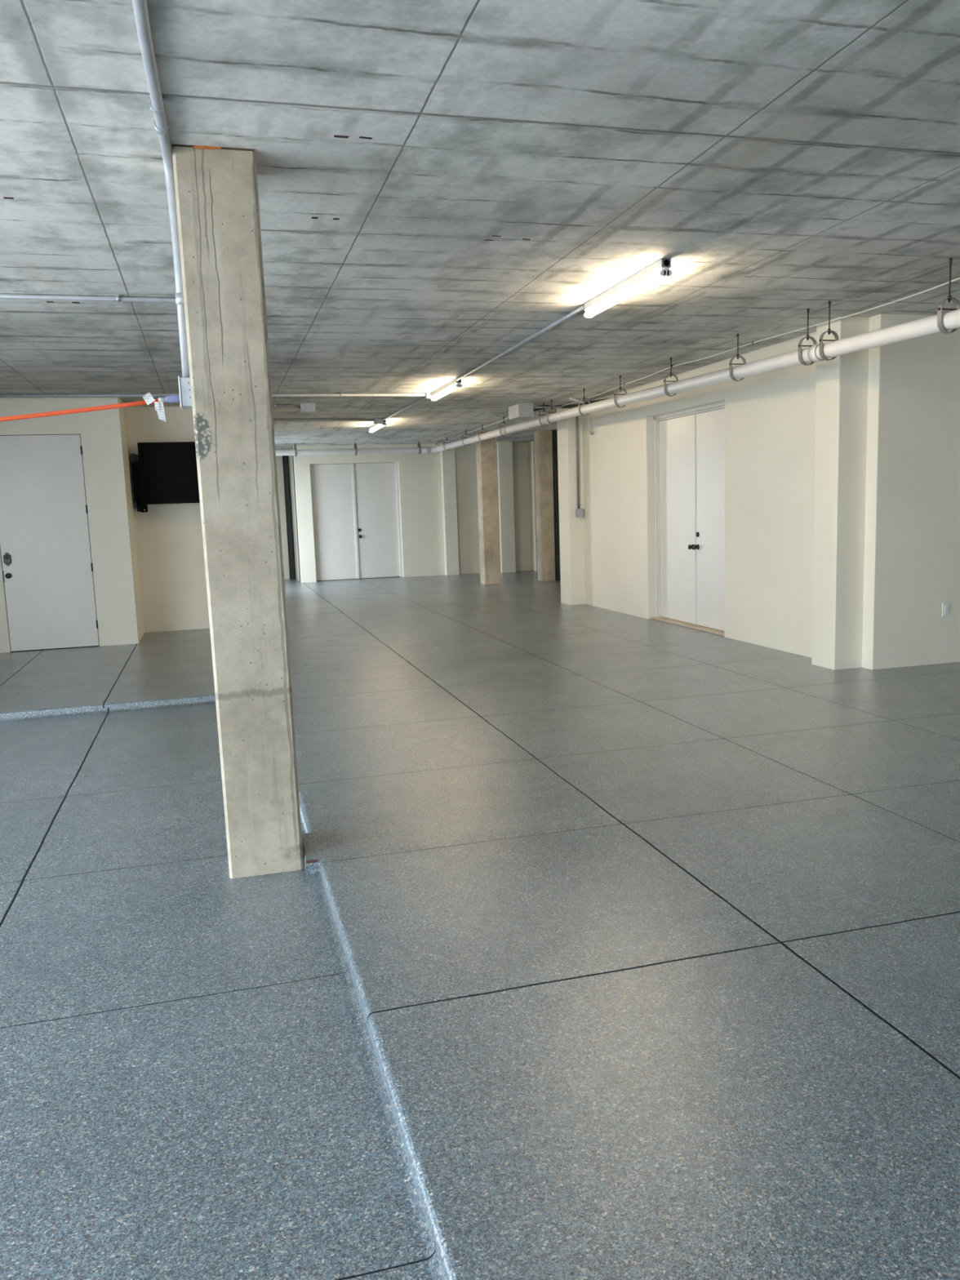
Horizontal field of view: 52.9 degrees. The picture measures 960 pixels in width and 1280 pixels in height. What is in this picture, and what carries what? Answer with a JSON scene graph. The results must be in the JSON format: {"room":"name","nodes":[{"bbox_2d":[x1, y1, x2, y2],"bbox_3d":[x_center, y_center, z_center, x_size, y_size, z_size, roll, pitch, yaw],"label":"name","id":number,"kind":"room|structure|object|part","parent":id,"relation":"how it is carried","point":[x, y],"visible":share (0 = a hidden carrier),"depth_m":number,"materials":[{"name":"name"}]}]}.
{"room":"basement parking garage","nodes":[
{"label":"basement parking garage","id":0,"kind":"room"},
{"bbox_2d":[0,397,144,653],"bbox_3d":[-5.691,-1.341,11.348,3.032,2.866,1.138,-4,8,-15],"label":"wall","id":1,"kind":"structure","parent":0,"point":[104,441],"depth_m":11.11,"materials":[{"name":"beige paint"}]},
{"bbox_2d":[0,433,99,651],"bbox_3d":[-4.966,-1.109,11.051,0.980,2.440,0.230,-4,8,-15],"label":"door","id":2,"kind":"structure","parent":1,"relation":"in","point":[47,568],"depth_m":11.00,"materials":[{"name":"white paint"}]},
{"bbox_3d":[-5.331,-0.725,10.910,0.062,0.062,0.058,-4,8,-15],"label":"knob","id":3,"kind":"part","parent":2,"relation":"part of","materials":[{"name":"black metal"}]},
{"bbox_3d":[-4.990,-2.304,10.822,0.954,0.005,0.007,-4,8,-15],"label":"head trim","id":4,"kind":"part","parent":2,"relation":"part of","materials":[{"name":"white paint"}]},
{"bbox_2d":[125,406,209,632],"bbox_3d":[-3.804,-1.565,12.506,1.600,2.857,0.178,-4,8,-15],"label":"wall","id":5,"kind":"structure","parent":0,"point":[170,542],"depth_m":12.42,"materials":[{"name":"beige paint"}]},
{"bbox_2d":[129,453,147,512],"bbox_3d":[-3.670,-2.009,12.265,1.405,0.725,0.235,-4,8,-15],"label":"wall bracket","id":6,"kind":"object","parent":5,"relation":"attached to","point":[141,508],"depth_m":12.02,"materials":[{"name":"black metal"}]},
{"bbox_3d":[-4.331,-1.991,12.133,0.060,0.680,0.139,-4,8,-15],"label":"wall plate","id":7,"kind":"part","parent":6,"relation":"part of","materials":[{"name":"black metal"}]},
{"bbox_3d":[-4.253,-1.972,12.051,0.155,0.500,0.075,-4,8,-15],"label":"arm","id":8,"kind":"part","parent":6,"relation":"part of","materials":[{"name":"black plastic"}]},
{"bbox_2d":[137,441,199,504],"bbox_3d":[-3.530,-2.110,12.155,1.420,0.755,0.098,-4,8,-15],"label":"television","id":9,"kind":"object","parent":6,"relation":"attached to","point":[168,471],"visible":0.41,"depth_m":12.01,"materials":[{"name":"black plastic"}]},
{"bbox_2d":[275,455,289,578],"bbox_3d":[-4.883,-2.694,21.003,1.300,2.789,0.180,-4,8,-15],"label":"wall","id":10,"kind":"structure","parent":0,"point":[278,458],"depth_m":21.07,"materials":[{"name":"beige paint"}]},
{"bbox_2d":[282,455,295,577],"bbox_3d":[-4.226,-2.764,21.340,0.250,2.788,0.170,-4,8,-15],"label":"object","id":11,"kind":"structure","parent":0,"point":[282,455],"depth_m":21.27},
{"bbox_2d":[288,440,555,582],"bbox_3d":[-0.210,-2.905,21.319,7.750,2.802,1.457,-4,8,-12],"label":"wall","id":12,"kind":"structure","parent":0,"point":[438,491],"depth_m":20.63,"materials":[{"name":"beige paint"}]},
{"bbox_2d":[310,462,403,581],"bbox_3d":[-2.607,-2.501,20.373,1.870,2.431,0.230,-4,8,-15],"label":"door","id":13,"kind":"structure","parent":12,"relation":"in","point":[356,507],"depth_m":20.33,"materials":[{"name":"white paint"}]},
{"bbox_3d":[-2.577,-1.298,20.498,1.795,0.013,0.070,-4,8,-15],"label":"sill","id":14,"kind":"part","parent":13,"relation":"part of","materials":[{"name":"grey metal"}]},
{"bbox_3d":[-1.727,-2.554,20.549,0.053,2.425,0.110,-4,8,-15],"label":"frame","id":15,"kind":"part","parent":13,"relation":"part of","materials":[{"name":"white paint"}]},
{"bbox_2d":[0,570,959,1279],"bbox_3d":[0.620,0.459,8.398,13.700,0.302,29.600,-4,8,-15],"label":"floor","id":16,"kind":"structure","parent":0,"point":[606,944],"depth_m":3.24,"materials":[{"name":"grey concrete"}]},
{"bbox_2d":[171,143,303,878],"bbox_3d":[-1.025,-0.476,4.137,0.334,3.004,0.318,-4,8,-15],"label":"concrete column","id":17,"kind":"structure","parent":16,"relation":"on","point":[216,188],"depth_m":3.98,"materials":[{"name":"beige concrete"}]},
{"bbox_2d":[177,376,192,410],"bbox_3d":[-1.203,-1.011,3.960,0.058,0.123,0.123,-4,8,-15],"label":"junction box","id":18,"kind":"object","parent":17,"relation":"attached to","point":[185,398],"visible":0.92,"depth_m":3.90,"materials":[{"name":"metal"}]},
{"bbox_2d":[0,392,179,422],"bbox_3d":[-2.936,-0.768,3.464,3.576,0.232,0.038,-4,8,-16],"label":"extension cord","id":19,"kind":"object","parent":18,"relation":"attached to","point":[148,399],"visible":0.99,"depth_m":3.88,"materials":[{"name":"plastic"}]},
{"bbox_3d":[-1.226,-1.009,3.954,0.007,0.123,0.123,-4,8,-15],"label":"plate","id":20,"kind":"part","parent":18,"relation":"part of","materials":[{"name":"metal"}]},
{"bbox_2d":[283,455,295,578],"bbox_3d":[-4.175,-2.724,21.087,0.108,2.777,0.130,-4,8,-15],"label":"steel post","id":21,"kind":"object","parent":16,"relation":"on","point":[285,457],"visible":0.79,"depth_m":21.04,"materials":[{"name":"black metal"}]},
{"bbox_2d":[475,431,501,584],"bbox_3d":[0.155,-2.462,18.052,0.321,2.833,0.310,-4,8,-15],"label":"concrete column","id":22,"kind":"structure","parent":16,"relation":"on","point":[486,451],"depth_m":17.93,"materials":[{"name":"beige concrete"}]},
{"bbox_2d":[533,430,555,581],"bbox_3d":[1.233,-2.541,18.349,0.268,2.833,0.280,-4,8,-15],"label":"concrete column","id":23,"kind":"structure","parent":16,"relation":"on","point":[543,438],"depth_m":18.23,"materials":[{"name":"beige concrete"}]},
{"bbox_2d":[552,430,560,580],"bbox_3d":[1.453,-2.535,18.264,0.107,2.811,0.100,-4,8,-15],"label":"steel post","id":24,"kind":"object","parent":16,"relation":"on","point":[554,432],"visible":0.78,"depth_m":18.23,"materials":[{"name":"black metal"}]},
{"bbox_2d":[0,0,959,449],"bbox_3d":[0.511,-2.717,7.949,13.700,0.581,29.600,-4,8,-15],"label":"ceiling","id":25,"kind":"structure","parent":0,"point":[442,184],"depth_m":4.32,"materials":[{"name":"concrete"}]},
{"bbox_2d":[0,293,175,302],"bbox_3d":[-3.406,-2.118,5.984,4.509,0.045,1.054,-7,9,-31],"label":"conduit","id":26,"kind":"object","parent":25,"relation":"attached to","point":[12,296],"visible":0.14,"depth_m":6.14,"materials":[{"name":"silver metal"}]},
{"bbox_2d":[132,0,190,377],"bbox_3d":[-0.424,-1.131,0.917,0.076,0.920,6.264,-4,8,-14],"label":"conduit","id":27,"kind":"object","parent":25,"relation":"attached to","point":[140,6],"visible":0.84,"depth_m":3.59,"materials":[{"name":"silver metal"}]},
{"bbox_2d":[0,392,426,398],"bbox_3d":[-3.788,-2.757,10.886,6.514,0.046,0.072,-4,8,-16],"label":"conduit","id":28,"kind":"object","parent":25,"relation":"attached to","point":[55,395],"visible":0.84,"depth_m":10.92,"materials":[{"name":"grey metal"}]},
{"bbox_2d":[272,404,300,408],"bbox_3d":[-2.914,-2.970,12.284,1.227,0.058,0.186,-3,8,-6],"label":"conduit","id":29,"kind":"object","parent":25,"relation":"attached to","point":[273,405],"visible":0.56,"depth_m":12.38,"materials":[{"name":"metal"}]},
{"bbox_2d":[293,443,297,456],"bbox_3d":[-3.636,-3.745,19.026,0.036,0.249,0.157,-4,8,-15],"label":"hanger","id":30,"kind":"object","parent":25,"relation":"hanging from","point":[295,445],"visible":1,"depth_m":18.97,"materials":[{"name":"metal"}]},
{"bbox_2d":[299,403,315,413],"bbox_3d":[-2.224,-2.989,12.441,0.191,0.111,0.147,-4,8,-15],"label":"junction box","id":31,"kind":"object","parent":25,"relation":"attached to","point":[304,407],"visible":1,"depth_m":12.37,"materials":[{"name":"grey paint"}]},
{"bbox_2d":[273,418,373,422],"bbox_3d":[-2.543,-3.264,14.339,1.987,0.041,0.040,-5,9,-20],"label":"conduit","id":32,"kind":"object","parent":25,"relation":"attached to","point":[274,420],"visible":0.66,"depth_m":14.38,"materials":[{"name":"grey metal"}]},
{"bbox_2d":[354,442,357,455],"bbox_3d":[-2.490,-3.828,19.336,0.036,0.249,0.157,-4,8,-15],"label":"hanger","id":33,"kind":"object","parent":25,"relation":"hanging from","point":[355,444],"visible":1,"depth_m":19.28,"materials":[{"name":"metal"}]},
{"bbox_2d":[368,419,386,432],"bbox_3d":[-1.629,-3.401,15.341,0.074,0.113,1.255,-4,8,-15],"label":"ceiling light","id":34,"kind":"object","parent":25,"relation":"attached to","point":[372,428],"visible":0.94,"depth_m":15.41,"materials":[{"name":"white plastic"}]},
{"bbox_2d":[373,418,382,424],"bbox_3d":[-1.551,-3.327,14.703,0.136,0.080,0.108,-4,8,-15],"label":"junction box","id":35,"kind":"object","parent":25,"relation":"attached to","point":[376,421],"visible":1,"depth_m":14.66,"materials":[{"name":"grey paint"}]},
{"bbox_2d":[382,396,425,421],"bbox_3d":[-1.049,-3.177,13.283,0.032,0.057,3.021,-4,8,-16],"label":"conduit","id":36,"kind":"object","parent":25,"relation":"attached to","point":[424,397],"visible":1,"depth_m":13.16,"materials":[{"name":"grey metal"}]},
{"bbox_2d":[417,441,421,453],"bbox_3d":[-1.238,-3.919,19.674,0.036,0.249,0.157,-4,8,-15],"label":"hanger","id":37,"kind":"object","parent":25,"relation":"hanging from","point":[419,443],"visible":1,"depth_m":19.62,"materials":[{"name":"metal"}]},
{"bbox_2d":[424,392,431,399],"bbox_3d":[-0.635,-2.977,11.781,0.060,0.067,0.098,-4,8,-15],"label":"junction box","id":38,"kind":"object","parent":25,"relation":"attached to","point":[428,394],"visible":1,"depth_m":11.74,"materials":[{"name":"white metal"}]},
{"bbox_2d":[431,377,462,400],"bbox_3d":[-0.397,-2.886,11.148,0.074,0.113,1.255,-4,8,-15],"label":"ceiling light","id":39,"kind":"object","parent":25,"relation":"attached to","point":[453,384],"visible":0.96,"depth_m":11.06,"materials":[{"name":"white plastic"}]},
{"bbox_2d":[443,436,450,450],"bbox_3d":[-0.638,-3.817,18.787,0.157,0.258,0.036,-4,8,-15],"label":"hanger","id":40,"kind":"object","parent":25,"relation":"hanging from","point":[446,439],"visible":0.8,"depth_m":18.77,"materials":[{"name":"metal"}]},
{"bbox_2d":[462,430,470,445],"bbox_3d":[-0.251,-3.640,17.401,0.157,0.272,0.036,-4,8,-15],"label":"hanger","id":41,"kind":"object","parent":25,"relation":"hanging from","point":[465,433],"visible":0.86,"depth_m":17.39,"materials":[{"name":"metal"}]},
{"bbox_2d":[435,412,509,444],"bbox_3d":[-0.096,-3.718,17.082,0.280,0.085,6.933,-4,8,-12],"label":"conduit","id":42,"kind":"object","parent":25,"relation":"attached to","point":[508,417],"visible":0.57,"depth_m":17.01,"materials":[{"name":"metal"}]},
{"bbox_2d":[477,424,487,441],"bbox_3d":[0.043,-3.505,16.350,0.157,0.282,0.036,-4,8,-15],"label":"hanger","id":43,"kind":"object","parent":25,"relation":"hanging from","point":[482,428],"visible":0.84,"depth_m":16.34,"materials":[{"name":"metal"}]},
{"bbox_2d":[498,417,508,435],"bbox_3d":[0.377,-3.352,15.155,0.157,0.293,0.036,-4,8,-15],"label":"hanger","id":44,"kind":"object","parent":25,"relation":"hanging from","point":[504,422],"visible":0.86,"depth_m":15.14,"materials":[{"name":"metal"}]},
{"bbox_2d":[456,305,583,381],"bbox_3d":[0.266,-2.619,8.742,0.066,0.062,3.740,-4,8,-15],"label":"conduit","id":45,"kind":"object","parent":25,"relation":"attached to","point":[580,308],"visible":1,"depth_m":8.18,"materials":[{"name":"silver metal"}]},
{"bbox_2d":[508,403,533,419],"bbox_3d":[0.572,-3.188,13.479,0.218,0.188,0.467,-4,8,-15],"label":"junction box","id":46,"kind":"object","parent":25,"relation":"attached to","point":[519,411],"visible":1,"depth_m":13.28,"materials":[{"name":"grey paint"}]},
{"bbox_3d":[0.633,-3.159,13.261,0.218,0.188,0.006,-4,8,-15],"label":"plate","id":47,"kind":"part","parent":46,"relation":"part of","materials":[{"name":"grey paint"}]},
{"bbox_2d":[538,402,549,426],"bbox_3d":[0.884,-3.119,13.339,0.157,0.311,0.036,-4,8,-15],"label":"hanger","id":48,"kind":"object","parent":25,"relation":"hanging from","point":[544,410],"visible":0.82,"depth_m":13.32,"materials":[{"name":"metal"}]},
{"bbox_2d":[546,400,557,423],"bbox_3d":[0.970,-3.080,13.033,0.157,0.314,0.036,-4,8,-15],"label":"hanger","id":49,"kind":"object","parent":25,"relation":"hanging from","point":[551,407],"visible":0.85,"depth_m":13.02,"materials":[{"name":"metal"}]},
{"bbox_2d":[533,398,608,411],"bbox_3d":[1.411,-3.173,12.950,0.525,0.098,1.695,-9,10,-39],"label":"cable bundle","id":50,"kind":"object","parent":25,"relation":"attached to","point":[595,401],"visible":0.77,"depth_m":13.40,"materials":[{"name":"metal"}]},
{"bbox_2d":[568,397,592,435],"bbox_3d":[1.398,-3.030,13.077,0.100,0.480,0.577,4,10,36],"label":"conduit","id":51,"kind":"object","parent":25,"relation":"attached to","point":[570,398],"visible":0.72,"depth_m":13.15,"materials":[{"name":"grey metal"}]},
{"bbox_2d":[577,388,590,416],"bbox_3d":[1.285,-2.933,11.906,0.157,0.330,0.036,-4,8,-15],"label":"hanger","id":52,"kind":"object","parent":25,"relation":"hanging from","point":[584,397],"visible":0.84,"depth_m":11.89,"materials":[{"name":"metal"}]},
{"bbox_2d":[613,375,626,408],"bbox_3d":[1.579,-2.792,10.855,0.157,0.352,0.036,-4,8,-15],"label":"hanger","id":53,"kind":"object","parent":25,"relation":"hanging from","point":[620,388],"visible":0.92,"depth_m":10.85,"materials":[{"name":"metal"}]},
{"bbox_2d":[582,257,671,318],"bbox_3d":[0.944,-2.294,6.347,0.074,0.113,1.255,-4,8,-15],"label":"ceiling light","id":54,"kind":"object","parent":25,"relation":"attached to","point":[658,270],"visible":1,"depth_m":6.22,"materials":[{"name":"white plastic"}]},
{"bbox_2d":[663,357,678,396],"bbox_3d":[1.913,-2.633,9.664,0.157,0.376,0.036,-4,8,-15],"label":"hanger","id":55,"kind":"object","parent":25,"relation":"hanging from","point":[671,374],"visible":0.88,"depth_m":9.66,"materials":[{"name":"metal"}]},
{"bbox_3d":[1.909,-2.727,9.651,0.019,0.186,0.020,-4,8,-15],"label":"threaded rod","id":56,"kind":"part","parent":55,"relation":"part of","materials":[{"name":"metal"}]},
{"bbox_2d":[728,333,746,381],"bbox_3d":[2.254,-2.470,8.442,0.157,0.401,0.036,-4,8,-15],"label":"hanger","id":57,"kind":"object","parent":25,"relation":"hanging from","point":[737,356],"visible":0.84,"depth_m":8.44,"materials":[{"name":"metal"}]},
{"bbox_3d":[2.251,-2.564,8.429,0.019,0.211,0.020,-4,8,-15],"label":"threaded rod","id":58,"kind":"part","parent":57,"relation":"part of","materials":[{"name":"metal"}]},
{"bbox_2d":[561,277,959,406],"bbox_3d":[2.814,-2.567,7.725,0.186,0.143,11.904,-4,8,-16],"label":"cable","id":59,"kind":"object","parent":25,"relation":"attached to","point":[957,278],"visible":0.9,"depth_m":8.26,"materials":[{"name":"metal"}]},
{"bbox_2d":[798,308,817,365],"bbox_3d":[2.531,-2.338,7.455,0.157,0.421,0.036,-4,8,-15],"label":"hanger","id":60,"kind":"object","parent":25,"relation":"hanging from","point":[807,336],"visible":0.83,"depth_m":7.45,"materials":[{"name":"metal"}]},
{"bbox_3d":[2.528,-2.432,7.441,0.019,0.231,0.020,-4,8,-15],"label":"threaded rod","id":61,"kind":"part","parent":60,"relation":"part of","materials":[{"name":"metal"}]},
{"bbox_2d":[818,301,839,360],"bbox_3d":[2.603,-2.304,7.197,0.157,0.427,0.036,-4,8,-15],"label":"hanger","id":62,"kind":"object","parent":25,"relation":"hanging from","point":[820,346],"visible":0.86,"depth_m":7.19,"materials":[{"name":"metal"}]},
{"bbox_3d":[2.600,-2.398,7.184,0.019,0.236,0.020,-4,8,-15],"label":"threaded rod","id":63,"kind":"part","parent":62,"relation":"part of","materials":[{"name":"metal"}]},
{"bbox_2d":[937,257,959,333],"bbox_3d":[2.931,-2.147,6.026,0.157,0.450,0.036,-4,8,-15],"label":"hanger","id":64,"kind":"object","parent":25,"relation":"hanging from","point":[949,298],"visible":0.85,"depth_m":6.03,"materials":[{"name":"metal"}]},
{"bbox_2d":[275,308,959,455],"bbox_3d":[-0.332,-2.523,10.399,4.084,0.255,18.684,-4,8,-15],"label":"pipe","id":65,"kind":"object","parent":64,"relation":"hanging from","point":[927,326],"visible":0.89,"depth_m":8.55,"materials":[{"name":"white plastic"}]},
{"bbox_3d":[2.928,-2.241,6.013,0.019,0.260,0.020,-4,8,-15],"label":"threaded rod","id":66,"kind":"part","parent":64,"relation":"part of","materials":[{"name":"metal"}]},
{"bbox_2d":[556,316,869,670],"bbox_3d":[2.347,-1.613,11.178,0.673,2.906,6.510,-4,8,-15],"label":"wall","id":67,"kind":"structure","parent":0,"point":[796,436],"depth_m":9.40,"materials":[{"name":"beige paint"}]},
{"bbox_2d":[533,405,579,508],"bbox_3d":[1.087,-2.549,13.550,0.732,1.432,0.113,-6,9,-27],"label":"conduit","id":68,"kind":"object","parent":67,"relation":"attached to","point":[535,406],"visible":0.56,"depth_m":13.69,"materials":[{"name":"metal"}]},
{"bbox_2d":[575,508,583,517],"bbox_3d":[1.422,-1.817,13.811,0.108,0.120,0.070,-4,8,-15],"label":"junction box","id":69,"kind":"object","parent":67,"relation":"attached to","point":[579,512],"visible":1,"depth_m":13.78,"materials":[{"name":"grey paint"}]},
{"bbox_2d":[652,401,724,635],"bbox_3d":[2.532,-1.389,11.076,0.365,2.481,1.960,-4,8,-15],"label":"door","id":70,"kind":"structure","parent":67,"relation":"in","point":[690,443],"depth_m":11.11,"materials":[{"name":"white paint"}]},
{"bbox_3d":[2.467,-0.163,11.204,0.135,0.023,1.850,-4,8,-15],"label":"sill","id":71,"kind":"part","parent":70,"relation":"part of","materials":[{"name":"brown wood"}]},
{"bbox_3d":[2.426,-1.071,11.115,0.058,0.062,0.062,-4,8,-15],"label":"knob","id":72,"kind":"part","parent":70,"relation":"part of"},
{"bbox_3d":[2.458,-1.058,10.999,0.058,0.062,0.062,-4,8,-15],"label":"knob","id":73,"kind":"part","parent":70,"relation":"part of","materials":[{"name":"black metal"}]},
{"bbox_2d":[862,314,959,669],"bbox_3d":[5.234,-1.346,8.587,4.162,2.907,0.212,-4,8,-15],"label":"wall","id":74,"kind":"structure","parent":0,"point":[912,532],"depth_m":8.05,"materials":[{"name":"beige paint"}]},
{"bbox_2d":[942,602,949,616],"bbox_3d":[3.989,-0.261,8.264,0.070,0.118,0.012,-4,8,-15],"label":"outlet plate","id":75,"kind":"object","parent":74,"relation":"attached to","point":[945,606],"visible":1,"depth_m":8.26,"materials":[{"name":"white plastic"}]}
]}

